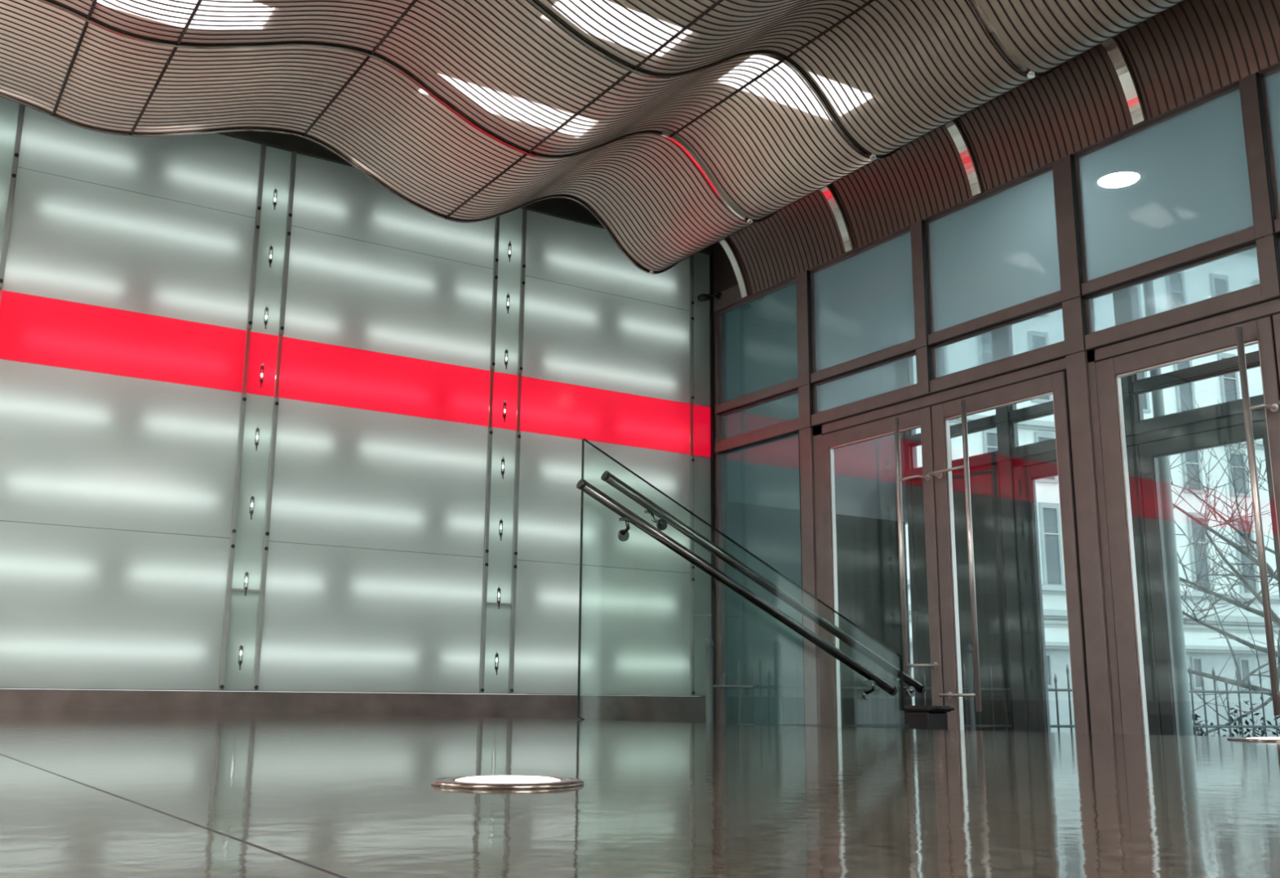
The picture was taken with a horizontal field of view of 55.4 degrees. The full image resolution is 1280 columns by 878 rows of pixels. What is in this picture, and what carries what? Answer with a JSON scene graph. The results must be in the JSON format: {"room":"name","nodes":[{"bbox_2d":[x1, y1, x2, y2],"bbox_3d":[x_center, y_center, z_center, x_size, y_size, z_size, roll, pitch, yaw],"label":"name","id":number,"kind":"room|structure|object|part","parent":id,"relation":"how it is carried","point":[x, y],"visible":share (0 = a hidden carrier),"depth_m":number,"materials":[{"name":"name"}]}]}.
{"room":"building entrance lobby","nodes":[
{"label":"building entrance lobby","id":0,"kind":"room"},
{"bbox_2d":[0,166,700,695],"bbox_3d":[-3.659,-0.692,8.010,10.120,4.575,0.100,8,-14,-32],"label":"wall","id":1,"kind":"structure","parent":0,"point":[18,166],"depth_m":8.65,"materials":[{"name":"grey"}]},
{"bbox_2d":[0,688,716,723],"bbox_3d":[-3.600,2.021,7.298,10.120,1.022,0.172,8,-14,-32],"label":"baseboard","id":2,"kind":"structure","parent":1,"relation":"attached to","point":[682,708],"depth_m":8.43,"materials":[{"name":"stone"}]},
{"bbox_2d":[0,97,19,259],"bbox_3d":[-4.112,-0.437,7.395,0.260,3.800,0.034,8,-14,-32],"label":"glass panel","id":3,"kind":"object","parent":2,"relation":"on","point":[9,110],"visible":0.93,"depth_m":7.75,"materials":[{"name":"white glass"}]},
{"bbox_2d":[0,103,25,299],"bbox_3d":[-3.984,-0.422,7.461,0.030,3.800,0.043,8,-14,-32],"label":"metal post","id":4,"kind":"object","parent":2,"relation":"on","point":[21,110],"visible":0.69,"depth_m":7.69,"materials":[{"name":"grey metal"}]},
{"bbox_2d":[0,359,241,537],"bbox_3d":[-3.348,0.080,7.789,1.505,0.990,0.008,8,-14,-32],"label":"frosted glass panel","id":5,"kind":"object","parent":4,"relation":"attached to","point":[77,447],"visible":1,"depth_m":7.78,"materials":[{"name":"white glass"}]},
{"bbox_2d":[0,290,246,391],"bbox_3d":[-3.343,-0.621,7.940,1.505,0.436,0.008,8,-14,-32],"label":"red stripe","id":6,"kind":"object","parent":4,"relation":"attached to","point":[34,329],"visible":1,"depth_m":7.91,"materials":[{"name":"red glass"}]},
{"bbox_2d":[2,167,255,329],"bbox_3d":[-3.338,-1.237,8.073,1.505,0.818,0.008,8,-14,-32],"label":"frosted glass panel","id":7,"kind":"object","parent":4,"relation":"attached to","point":[71,240],"visible":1,"depth_m":8.04,"materials":[{"name":"white glass"}]},
{"bbox_2d":[17,106,261,217],"bbox_3d":[-3.333,-1.914,8.220,1.505,0.554,0.008,8,-14,-32],"label":"frosted glass panel","id":8,"kind":"object","parent":4,"relation":"attached to","point":[215,171],"visible":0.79,"depth_m":8.23,"materials":[{"name":"white glass"}]},
{"bbox_2d":[0,520,230,689],"bbox_3d":[-3.355,1.050,7.579,1.505,0.982,0.008,8,-14,-32],"label":"frosted glass panel","id":9,"kind":"object","parent":2,"relation":"on","point":[81,607],"visible":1,"depth_m":7.60,"materials":[{"name":"white glass"}]},
{"bbox_2d":[217,143,266,689],"bbox_3d":[-2.692,-0.238,8.270,0.030,3.800,0.043,8,-14,-32],"label":"metal post","id":10,"kind":"object","parent":2,"relation":"on","point":[243,400],"visible":1,"depth_m":8.22,"materials":[{"name":"grey metal"}]},
{"bbox_2d":[223,146,291,689],"bbox_3d":[-2.606,-0.222,8.338,0.190,3.800,0.034,8,-14,-32],"label":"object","id":11,"kind":"object","parent":2,"relation":"on","point":[249,541],"visible":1,"depth_m":8.31,"materials":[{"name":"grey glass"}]},
{"bbox_3d":[-2.619,1.323,8.007,0.190,0.640,0.008,8,-14,-32],"label":"glass pane","id":12,"kind":"part","parent":11,"relation":"part of","materials":[{"name":"white glass"}]},
{"bbox_3d":[-2.612,0.349,8.218,0.190,1.323,0.008,8,-14,-32],"label":"glass pane","id":13,"kind":"part","parent":11,"relation":"part of","materials":[{"name":"white glass"}]},
{"bbox_3d":[-2.606,-0.515,8.404,0.190,0.436,0.008,8,-14,-32],"label":"glass pane","id":14,"kind":"part","parent":11,"relation":"part of","materials":[{"name":"red glass"}]},
{"bbox_3d":[-2.599,-1.405,8.597,0.190,1.378,0.008,8,-14,-32],"label":"glass pane","id":15,"kind":"part","parent":11,"relation":"part of","materials":[{"name":"white glass"}]},
{"bbox_2d":[252,151,296,689],"bbox_3d":[-2.507,-0.211,8.386,0.030,3.800,0.043,8,-14,-32],"label":"metal post","id":16,"kind":"object","parent":2,"relation":"on","point":[282,309],"visible":1,"depth_m":8.34,"materials":[{"name":"grey metal"}]},
{"bbox_2d":[268,397,488,556],"bbox_3d":[-1.833,0.296,8.738,1.597,0.990,0.008,8,-14,-32],"label":"frosted glass panel","id":17,"kind":"object","parent":16,"relation":"attached to","point":[343,476],"visible":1,"depth_m":8.71,"materials":[{"name":"white glass"}]},
{"bbox_2d":[278,336,489,426],"bbox_3d":[-1.828,-0.404,8.889,1.597,0.436,0.008,8,-14,-32],"label":"red stripe","id":18,"kind":"object","parent":16,"relation":"attached to","point":[310,371],"visible":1,"depth_m":8.86,"materials":[{"name":"red glass"}]},
{"bbox_2d":[282,226,493,369],"bbox_3d":[-1.823,-1.021,9.023,1.597,0.818,0.008,8,-14,-32],"label":"frosted glass panel","id":19,"kind":"object","parent":16,"relation":"attached to","point":[343,291],"visible":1,"depth_m":8.99,"materials":[{"name":"white glass"}]},
{"bbox_2d":[291,153,495,268],"bbox_3d":[-1.818,-1.698,9.169,1.597,0.554,0.008,8,-14,-32],"label":"frosted glass panel","id":20,"kind":"object","parent":16,"relation":"attached to","point":[331,197],"visible":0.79,"depth_m":9.05,"materials":[{"name":"white glass"}]},
{"bbox_2d":[257,541,483,692],"bbox_3d":[-1.840,1.266,8.528,1.597,0.982,0.008,8,-14,-32],"label":"frosted glass panel","id":21,"kind":"object","parent":2,"relation":"on","point":[335,618],"visible":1,"depth_m":8.50,"materials":[{"name":"white glass"}]},
{"bbox_2d":[479,216,499,692],"bbox_3d":[-1.138,-0.016,9.243,0.030,3.800,0.043,8,-14,-32],"label":"metal post","id":22,"kind":"object","parent":2,"relation":"on","point":[492,363],"visible":0.9,"depth_m":9.19,"materials":[{"name":"grey metal"}]},
{"bbox_2d":[484,208,522,693],"bbox_3d":[-1.045,0.001,9.316,0.208,3.800,0.034,8,-14,-32],"label":"glass panel","id":23,"kind":"object","parent":2,"relation":"on","point":[504,385],"visible":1,"depth_m":9.29,"materials":[{"name":"grey glass"}]},
{"bbox_3d":[-1.058,1.546,8.985,0.208,0.640,0.008,8,-14,-32],"label":"glass pane","id":24,"kind":"part","parent":23,"relation":"part of","materials":[{"name":"white glass"}]},
{"bbox_3d":[-1.051,0.572,9.196,0.208,1.323,0.008,8,-14,-32],"label":"glass pane","id":25,"kind":"part","parent":23,"relation":"part of","materials":[{"name":"white glass"}]},
{"bbox_3d":[-1.044,-0.292,9.382,0.208,0.436,0.008,8,-14,-32],"label":"glass pane","id":26,"kind":"part","parent":23,"relation":"part of","materials":[{"name":"red glass"}]},
{"bbox_3d":[-1.038,-1.183,9.575,0.208,1.378,0.008,8,-14,-32],"label":"glass pane","id":27,"kind":"part","parent":23,"relation":"part of","materials":[{"name":"white glass"}]},
{"bbox_2d":[508,208,527,693],"bbox_3d":[-0.938,0.013,9.369,0.030,3.800,0.043,8,-14,-32],"label":"metal post","id":28,"kind":"object","parent":2,"relation":"on","point":[511,666],"visible":1,"depth_m":9.32,"materials":[{"name":"grey metal"}]},
{"bbox_2d":[521,275,689,403],"bbox_3d":[-0.252,-0.797,10.007,1.602,0.818,0.008,8,-14,-32],"label":"frosted glass panel","id":29,"kind":"object","parent":28,"relation":"attached to","point":[572,335],"visible":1,"depth_m":9.98,"materials":[{"name":"white glass"}]},
{"bbox_2d":[524,209,689,310],"bbox_3d":[-0.247,-1.473,10.153,1.602,0.554,0.008,8,-14,-32],"label":"frosted glass panel","id":30,"kind":"object","parent":28,"relation":"attached to","point":[558,250],"visible":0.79,"depth_m":10.05,"materials":[{"name":"white glass"}]},
{"bbox_2d":[513,560,689,694],"bbox_3d":[-0.269,1.490,9.512,1.602,0.982,0.008,8,-14,-32],"label":"frosted glass panel","id":31,"kind":"object","parent":2,"relation":"on","point":[635,623],"visible":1,"depth_m":9.48,"materials":[{"name":"white glass"}]},
{"bbox_2d":[516,431,689,572],"bbox_3d":[-0.262,0.521,9.722,1.602,0.990,0.008,8,-14,-32],"label":"frosted glass panel","id":32,"kind":"object","parent":31,"relation":"on","point":[549,498],"visible":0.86,"depth_m":9.64,"materials":[{"name":"white glass"}]},
{"bbox_2d":[520,376,689,453],"bbox_3d":[-0.257,-0.180,9.873,1.602,0.436,0.008,8,-14,-32],"label":"glass panel","id":33,"kind":"object","parent":32,"relation":"on","point":[550,407],"visible":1,"depth_m":9.84,"materials":[{"name":"red glass"}]},
{"bbox_2d":[688,254,694,694],"bbox_3d":[0.435,0.209,10.229,0.030,3.800,0.043,8,-14,-32],"label":"metal post","id":34,"kind":"object","parent":2,"relation":"on","point":[691,258],"visible":0.89,"depth_m":10.19,"materials":[{"name":"grey metal"}]},
{"bbox_2d":[693,252,711,694],"bbox_3d":[0.518,0.225,10.299,0.188,3.800,0.028,8,-14,-32],"label":"glass panel","id":35,"kind":"object","parent":2,"relation":"on","point":[701,414],"visible":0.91,"depth_m":10.31,"materials":[{"name":"clear glass"}]},
{"bbox_3d":[0.527,-0.959,10.555,0.188,1.378,0.008,8,-14,-32],"label":"glass pane","id":36,"kind":"part","parent":35,"relation":"part of","materials":[{"name":"grey glass"}]},
{"bbox_3d":[0.520,-0.069,10.363,0.188,0.436,0.008,8,-14,-32],"label":"glass pane","id":37,"kind":"part","parent":35,"relation":"part of","materials":[{"name":"red glass"}]},
{"bbox_3d":[0.514,0.795,10.176,0.188,1.323,0.008,8,-14,-32],"label":"glass pane","id":38,"kind":"part","parent":35,"relation":"part of","materials":[{"name":"glass"}]},
{"bbox_3d":[0.507,1.769,9.966,0.188,0.640,0.008,8,-14,-32],"label":"glass pane","id":39,"kind":"part","parent":35,"relation":"part of","materials":[{"name":"white glass"}]},
{"bbox_2d":[216,130,713,254],"bbox_3d":[-3.607,-2.588,8.245,10.000,0.770,0.190,8,-14,-32],"label":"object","id":40,"kind":"structure","parent":1,"relation":"attached to","point":[568,209],"depth_m":8.91,"materials":[{"name":"grey paint"}]},
{"bbox_2d":[0,709,1279,877],"bbox_3d":[-0.869,0.406,1.294,8.000,0.120,13.211,8,-14,-32],"label":"floor","id":41,"kind":"structure","parent":0,"point":[84,793],"depth_m":0.90,"materials":[{"name":"stone"}]},
{"bbox_2d":[431,774,583,788],"bbox_3d":[-0.115,0.296,1.059,0.132,0.006,0.132,8,-14,-32],"label":"spotlight","id":42,"kind":"object","parent":41,"relation":"on","point":[494,781],"visible":1,"depth_m":1.02,"materials":[{"name":"white glass"}]},
{"bbox_2d":[1226,736,1279,741],"bbox_3d":[1.399,0.647,2.628,0.240,0.006,0.240,8,-14,-32],"label":"spotlight","id":43,"kind":"object","parent":41,"relation":"on","point":[1259,738],"visible":1,"depth_m":2.60,"materials":[{"name":"silver metal"}]},
{"bbox_2d":[713,311,911,728],"bbox_3d":[1.608,1.066,10.938,2.250,4.500,0.160,8,-14,-32],"label":"wall","id":44,"kind":"structure","parent":0,"point":[868,580],"depth_m":10.85,"materials":[{"name":"clear glass"}]},
{"bbox_2d":[712,62,1279,733],"bbox_3d":[4.240,-0.780,4.909,0.120,5.600,13.227,8,-14,-32],"label":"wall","id":45,"kind":"structure","parent":0,"point":[1099,677],"depth_m":7.55,"materials":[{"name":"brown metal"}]},
{"bbox_2d":[0,0,848,297],"bbox_3d":[-2.946,-2.405,7.202,10.019,1.059,1.296,8,-14,-32],"label":"ceiling panel","id":46,"kind":"object","parent":45,"relation":"attached to","point":[658,208],"visible":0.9,"depth_m":7.93,"materials":[{"name":"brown metal"}]},
{"bbox_2d":[38,0,977,252],"bbox_3d":[-2.263,-2.370,6.104,10.020,0.537,1.271,8,-14,-32],"label":"ceiling panel","id":47,"kind":"object","parent":45,"relation":"attached to","point":[760,137],"visible":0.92,"depth_m":7.36,"materials":[{"name":"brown metal"}]},
{"bbox_2d":[699,253,715,723],"bbox_3d":[0.571,0.374,10.374,0.014,5.600,0.190,8,-14,-32],"label":"trim","id":48,"kind":"structure","parent":45,"relation":"attached to","point":[711,275],"depth_m":10.33,"materials":[{"name":"black metal"}]},
{"bbox_2d":[697,292,721,301],"bbox_3d":[0.608,-1.226,10.498,0.202,0.108,0.129,8,-14,-32],"label":"security camera","id":49,"kind":"object","parent":45,"relation":"attached to","point":[702,297],"visible":1,"depth_m":10.46,"materials":[{"name":"black plastic"}]},
{"bbox_3d":[0.623,-1.242,10.517,0.165,0.068,0.061,7,-14,-28],"label":"arm","id":50,"kind":"part","parent":49,"relation":"part of","materials":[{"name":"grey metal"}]},
{"bbox_2d":[720,278,798,440],"bbox_3d":[0.983,0.853,9.734,0.030,4.200,1.080,8,-14,-32],"label":"window","id":51,"kind":"structure","parent":45,"relation":"in","point":[793,281],"depth_m":10.37,"materials":[{"name":"brown metal"}]},
{"bbox_2d":[527,0,1137,195],"bbox_3d":[-1.593,-2.586,5.083,10.020,0.537,1.251,8,-14,-32],"label":"ceiling panel","id":52,"kind":"object","parent":45,"relation":"attached to","point":[888,74],"visible":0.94,"depth_m":7.01,"materials":[{"name":"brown metal"}]},
{"bbox_2d":[811,228,916,413],"bbox_3d":[1.663,-0.846,9.036,0.030,1.165,1.125,8,-14,-32],"label":"window","id":53,"kind":"structure","parent":45,"relation":"in","point":[816,385],"depth_m":9.31,"materials":[{"name":"brown metal"}]},
{"bbox_2d":[812,357,1091,733],"bbox_3d":[1.922,1.185,8.030,0.217,3.045,2.355,8,-14,-32],"label":"door","id":54,"kind":"structure","parent":45,"relation":"in","point":[932,413],"depth_m":8.03,"materials":[{"name":"brown metal"}]},
{"bbox_3d":[1.762,0.725,8.216,0.033,1.780,0.034,8,-14,-32],"label":"pull handle","id":55,"kind":"part","parent":54,"relation":"part of","materials":[{"name":"silver metal"}]},
{"bbox_3d":[2.090,0.712,7.697,0.033,1.970,0.034,8,-14,-32],"label":"pull handle","id":56,"kind":"part","parent":54,"relation":"part of","materials":[{"name":"silver metal"}]},
{"bbox_2d":[925,166,1064,378],"bbox_3d":[2.329,-1.060,8.022,0.030,1.165,1.120,8,-14,-32],"label":"window","id":57,"kind":"structure","parent":45,"relation":"in","point":[934,348],"depth_m":8.24,"materials":[{"name":"brown metal"}]},
{"bbox_2d":[715,72,1279,725],"bbox_3d":[4.212,-0.155,4.723,0.032,4.300,13.170,8,-14,-32],"label":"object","id":58,"kind":"structure","parent":45,"relation":"attached to","point":[1257,75],"depth_m":7.53,"materials":[{"name":"black metal"}]},
{"bbox_2d":[968,0,1279,124],"bbox_3d":[-0.923,-2.802,4.062,10.020,0.537,1.271,8,-14,-32],"label":"ceiling panel","id":59,"kind":"object","parent":45,"relation":"attached to","point":[1166,55],"visible":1,"depth_m":6.57,"materials":[{"name":"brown metal"}]},
{"bbox_2d":[1075,84,1259,333],"bbox_3d":[3.005,-1.278,6.993,0.030,1.165,1.100,8,-14,-32],"label":"window","id":60,"kind":"structure","parent":45,"relation":"in","point":[1077,158],"depth_m":7.17,"materials":[{"name":"brown metal"}]},
{"bbox_2d":[1087,297,1279,733],"bbox_3d":[3.259,0.754,5.995,0.217,3.045,2.310,8,-14,-32],"label":"door","id":61,"kind":"structure","parent":45,"relation":"in","point":[1260,323],"depth_m":6.79,"materials":[{"name":"brown metal"}]},
{"bbox_3d":[3.112,0.383,6.139,0.033,1.970,0.034,8,-14,-32],"label":"pull handle","id":62,"kind":"part","parent":61,"relation":"part of","materials":[{"name":"silver metal"}]},
{"bbox_2d":[1260,66,1279,248],"bbox_3d":[3.656,-1.487,6.001,0.030,1.165,1.110,8,-14,-32],"label":"window","id":63,"kind":"structure","parent":45,"relation":"in","point":[1264,77],"depth_m":6.49,"materials":[{"name":"brown metal"}]},
{"bbox_2d":[731,73,1279,346],"bbox_3d":[4.151,-1.882,7.436,2.130,0.100,9.500,8,-14,-32],"label":"ceiling","id":64,"kind":"structure","parent":0,"point":[999,252],"depth_m":8.96,"materials":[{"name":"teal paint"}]},
{"bbox_2d":[1091,167,1146,191],"bbox_3d":[3.150,-1.704,8.016,0.340,0.014,0.340,8,-14,-32],"label":"recessed light","id":65,"kind":"object","parent":64,"relation":"in","point":[1119,179],"visible":1,"depth_m":8.01,"materials":[{"name":"silver metal"}]},
{"bbox_2d":[901,286,1264,731],"bbox_3d":[5.101,0.382,7.537,0.120,4.450,9.427,8,-14,-32],"label":"window frame","id":66,"kind":"structure","parent":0,"point":[1007,507],"depth_m":10.33,"materials":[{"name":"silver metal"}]},
{"bbox_2d":[906,356,1013,730],"bbox_3d":[2.876,1.123,10.920,0.040,4.200,1.080,8,-14,-32],"label":"window","id":67,"kind":"structure","parent":66,"relation":"in","point":[992,628],"depth_m":10.72,"materials":[{"name":"grey metal"}]},
{"bbox_3d":[2.872,1.736,10.788,0.040,2.945,1.080,8,-14,-32],"label":"solid panel","id":68,"kind":"part","parent":67,"relation":"part of","materials":[{"name":"clear glass"}]},
{"bbox_2d":[1006,325,1055,448],"bbox_3d":[3.556,-0.576,10.222,0.030,1.165,1.125,8,-14,-32],"label":"window","id":69,"kind":"structure","parent":66,"relation":"in","point":[1008,328],"depth_m":10.57,"materials":[{"name":"brown metal"}]},
{"bbox_2d":[1012,408,1279,734],"bbox_3d":[3.864,1.462,9.247,0.100,3.045,2.355,8,-14,-32],"label":"door","id":70,"kind":"structure","parent":66,"relation":"in","point":[1143,450],"depth_m":9.31,"materials":[{"name":"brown metal"}]},
{"bbox_2d":[1127,287,1263,421],"bbox_3d":[4.222,-0.790,9.208,0.030,1.165,1.120,8,-14,-32],"label":"window","id":71,"kind":"structure","parent":66,"relation":"in","point":[1130,289],"depth_m":9.35,"materials":[{"name":"brown metal"}]},
{"bbox_2d":[1203,733,1279,736],"bbox_3d":[30.555,10.479,42.143,81.650,0.200,120.000,8,-14,-32],"label":"ground","id":72,"kind":"structure","parent":0,"point":[1222,735],"depth_m":44.74,"materials":[{"name":"stone"}]},
{"bbox_2d":[545,247,1279,733],"bbox_3d":[19.786,1.737,50.345,48.000,20.300,6.600,4,-13,-18],"label":"building","id":73,"kind":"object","parent":72,"relation":"on","point":[1237,271],"visible":0.17,"depth_m":47.35,"materials":[{"name":"grey paint"}]},
{"bbox_3d":[11.067,-3.052,45.525,0.620,2.500,0.030,4,-13,-18],"label":"pane","id":74,"kind":"part","parent":73,"relation":"part of","materials":[{"name":"grey"}]},
{"bbox_3d":[13.225,-2.888,46.211,0.620,2.500,0.030,4,-13,-18],"label":"pane","id":75,"kind":"part","parent":73,"relation":"part of","materials":[{"name":"grey"}]},
{"bbox_3d":[13.199,0.582,45.461,0.620,1.600,0.030,4,-13,-18],"label":"pane","id":76,"kind":"part","parent":73,"relation":"part of","materials":[{"name":"grey glass"}]},
{"bbox_3d":[15.382,-2.724,46.896,0.620,2.500,0.030,4,-13,-18],"label":"pane","id":77,"kind":"part","parent":73,"relation":"part of","materials":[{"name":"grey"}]},
{"bbox_3d":[15.357,0.746,46.146,0.620,1.600,0.030,4,-13,-18],"label":"pane","id":78,"kind":"part","parent":73,"relation":"part of","materials":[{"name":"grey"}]},
{"bbox_3d":[14.797,8.438,44.477,0.340,1.050,0.050,4,-13,-18],"label":"pane","id":79,"kind":"part","parent":73,"relation":"part of","materials":[{"name":"grey"}]},
{"bbox_3d":[15.333,3.995,45.444,0.620,2.850,0.030,4,-13,-18],"label":"pane","id":80,"kind":"part","parent":73,"relation":"part of","materials":[{"name":"grey"}]},
{"bbox_3d":[20.618,7.946,46.241,48.000,0.240,0.320,4,-13,-18],"label":"cornice","id":81,"kind":"part","parent":73,"relation":"part of","materials":[{"name":"grey"}]},
{"bbox_3d":[20.640,5.967,46.645,48.000,0.280,0.370,4,-13,-18],"label":"cornice","id":82,"kind":"part","parent":73,"relation":"part of","materials":[{"name":"grey"}]},
{"bbox_3d":[20.608,7.184,46.454,48.000,0.220,0.220,4,-13,-18],"label":"cornice","id":83,"kind":"part","parent":73,"relation":"part of","materials":[{"name":"grey"}]},
{"bbox_3d":[20.642,6.841,46.431,48.000,0.320,0.420,4,-13,-18],"label":"cornice","id":84,"kind":"part","parent":73,"relation":"part of","materials":[{"name":"grey"}]},
{"bbox_3d":[20.677,-0.098,47.980,48.000,0.300,0.320,4,-13,-18],"label":"cornice","id":85,"kind":"part","parent":73,"relation":"part of","materials":[{"name":"grey paint"}]},
{"bbox_3d":[19.723,-5.768,48.996,0.620,2.400,0.030,4,-13,-18],"label":"pane","id":86,"kind":"part","parent":73,"relation":"part of","materials":[{"name":"grey"}]},
{"bbox_3d":[19.698,-2.396,48.267,0.620,2.500,0.030,4,-13,-18],"label":"pane","id":87,"kind":"part","parent":73,"relation":"part of","materials":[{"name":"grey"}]},
{"bbox_3d":[21.880,-5.604,49.682,0.620,2.400,0.030,4,-13,-18],"label":"pane","id":88,"kind":"part","parent":73,"relation":"part of","materials":[{"name":"grey"}]},
{"bbox_3d":[21.855,-2.232,48.953,0.620,2.500,0.030,4,-13,-18],"label":"pane","id":89,"kind":"part","parent":73,"relation":"part of","materials":[{"name":"grey"}]},
{"bbox_3d":[21.830,1.238,48.203,0.620,1.600,0.030,4,-13,-18],"label":"pane","id":90,"kind":"part","parent":73,"relation":"part of","materials":[{"name":"grey glass"}]},
{"bbox_3d":[21.271,8.930,46.534,0.340,1.050,0.050,4,-13,-18],"label":"pane","id":91,"kind":"part","parent":73,"relation":"part of","materials":[{"name":"grey"}]},
{"bbox_3d":[21.806,4.487,47.501,0.620,2.850,0.030,4,-13,-18],"label":"pane","id":92,"kind":"part","parent":73,"relation":"part of","materials":[{"name":"grey glass"}]},
{"bbox_3d":[24.038,-5.440,50.367,0.620,2.400,0.030,4,-13,-18],"label":"pane","id":93,"kind":"part","parent":73,"relation":"part of","materials":[{"name":"grey"}]},
{"bbox_3d":[24.013,-2.068,49.639,0.620,2.500,0.030,4,-13,-18],"label":"pane","id":94,"kind":"part","parent":73,"relation":"part of","materials":[{"name":"grey"}]},
{"bbox_3d":[23.988,1.402,48.889,0.620,1.600,0.030,4,-13,-18],"label":"pane","id":95,"kind":"part","parent":73,"relation":"part of","materials":[{"name":"grey"}]},
{"bbox_3d":[23.428,9.094,47.220,0.340,1.050,0.050,4,-13,-18],"label":"pane","id":96,"kind":"part","parent":73,"relation":"part of","materials":[{"name":"grey"}]},
{"bbox_3d":[23.964,4.652,48.186,0.620,2.850,0.030,4,-13,-18],"label":"pane","id":97,"kind":"part","parent":73,"relation":"part of","materials":[{"name":"grey"}]},
{"bbox_3d":[20.785,-8.485,49.647,48.000,0.600,0.620,4,-13,-18],"label":"cornice","id":98,"kind":"part","parent":73,"relation":"part of","materials":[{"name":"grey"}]},
{"bbox_2d":[703,636,1279,737],"bbox_3d":[3.949,2.539,10.405,7.177,1.530,0.080,4,-13,-16],"label":"iron fence","id":99,"kind":"object","parent":72,"relation":"on","point":[708,643],"visible":0.33,"depth_m":10.08,"materials":[{"name":"grey metal"}]},
{"bbox_3d":[0.538,2.307,9.449,0.080,1.530,0.076,8,-14,-32],"label":"fence post","id":100,"kind":"part","parent":99,"relation":"part of","materials":[{"name":"grey metal"}]},
{"bbox_3d":[2.748,2.457,10.069,0.080,1.530,0.076,8,-14,-32],"label":"fence post","id":101,"kind":"part","parent":99,"relation":"part of","materials":[{"name":"grey metal"}]},
{"bbox_3d":[3.949,2.612,10.389,7.100,0.943,0.026,4,-13,-16],"label":"rail","id":102,"kind":"part","parent":99,"relation":"part of","materials":[{"name":"grey metal"}]},
{"bbox_2d":[1142,280,1155,316],"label":"street lamp","id":103,"kind":"object","parent":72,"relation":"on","point":[1148,292],"depth_m":10.71,"materials":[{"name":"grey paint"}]},
{"bbox_2d":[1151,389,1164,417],"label":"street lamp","id":104,"kind":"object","parent":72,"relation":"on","point":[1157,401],"depth_m":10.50,"materials":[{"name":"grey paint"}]},
{"bbox_2d":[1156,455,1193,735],"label":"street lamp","id":105,"kind":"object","parent":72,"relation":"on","point":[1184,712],"depth_m":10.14,"materials":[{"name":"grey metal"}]},
{"bbox_2d":[1191,713,1217,735],"bbox_3d":[5.260,3.060,11.507,0.431,1.002,0.400,8,-14,-32],"label":"shrub","id":106,"kind":"object","parent":72,"relation":"on","point":[1197,729],"visible":0.14,"depth_m":11.55,"materials":[{"name":"green plant"}]},
{"bbox_2d":[1142,394,1279,735],"bbox_3d":[6.803,1.504,13.213,4.039,4.785,3.486,4,-13,-17],"label":"bare tree","id":107,"kind":"object","parent":72,"relation":"on","point":[1273,574],"visible":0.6,"depth_m":13.56,"materials":[{"name":"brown plant"}]},
{"bbox_2d":[1219,696,1275,737],"bbox_3d":[5.709,2.993,11.467,0.450,1.122,0.413,3,-13,-13],"label":"shrub","id":108,"kind":"object","parent":72,"relation":"on","point":[1235,711],"visible":0.22,"depth_m":11.47,"materials":[{"name":"green plant"}]},
{"bbox_2d":[1266,715,1279,734],"bbox_3d":[6.063,2.989,11.200,0.384,1.021,0.372,1,-12,-4],"label":"shrub","id":109,"kind":"object","parent":72,"relation":"on","point":[1277,717],"visible":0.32,"depth_m":11.38,"materials":[{"name":"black plant"}]},
{"bbox_3d":[0.868,1.565,2.384,12.350,0.100,13.531,8,-14,-32],"label":"floor","id":110,"kind":"structure","parent":0,"visible":0},
{"bbox_2d":[576,438,925,728],"bbox_3d":[0.589,1.123,5.591,2.129,2.055,0.187,8,-14,-32],"label":"glass balustrade","id":111,"kind":"object","parent":110,"relation":"on","point":[627,515],"visible":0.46,"depth_m":5.58,"materials":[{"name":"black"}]},
{"bbox_3d":[0.489,0.705,5.529,1.785,0.879,0.044,8,-14,-32],"label":"handrail","id":112,"kind":"part","parent":111,"relation":"part of","materials":[{"name":"grey metal"}]},
{"bbox_3d":[0.640,0.717,5.796,1.915,0.944,0.044,8,-14,-32],"label":"handrail","id":113,"kind":"part","parent":111,"relation":"part of","materials":[{"name":"grey metal"}]},
{"bbox_2d":[904,705,954,728],"bbox_3d":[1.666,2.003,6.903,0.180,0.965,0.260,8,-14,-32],"label":"litter bin","id":114,"kind":"object","parent":110,"relation":"on","point":[919,717],"visible":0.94,"depth_m":6.94,"materials":[{"name":"black plastic"}]},
{"bbox_3d":[1.669,1.548,7.001,0.180,0.035,0.260,8,-14,-32],"label":"lid","id":115,"kind":"part","parent":114,"relation":"part of","materials":[{"name":"black metal"}]}
]}

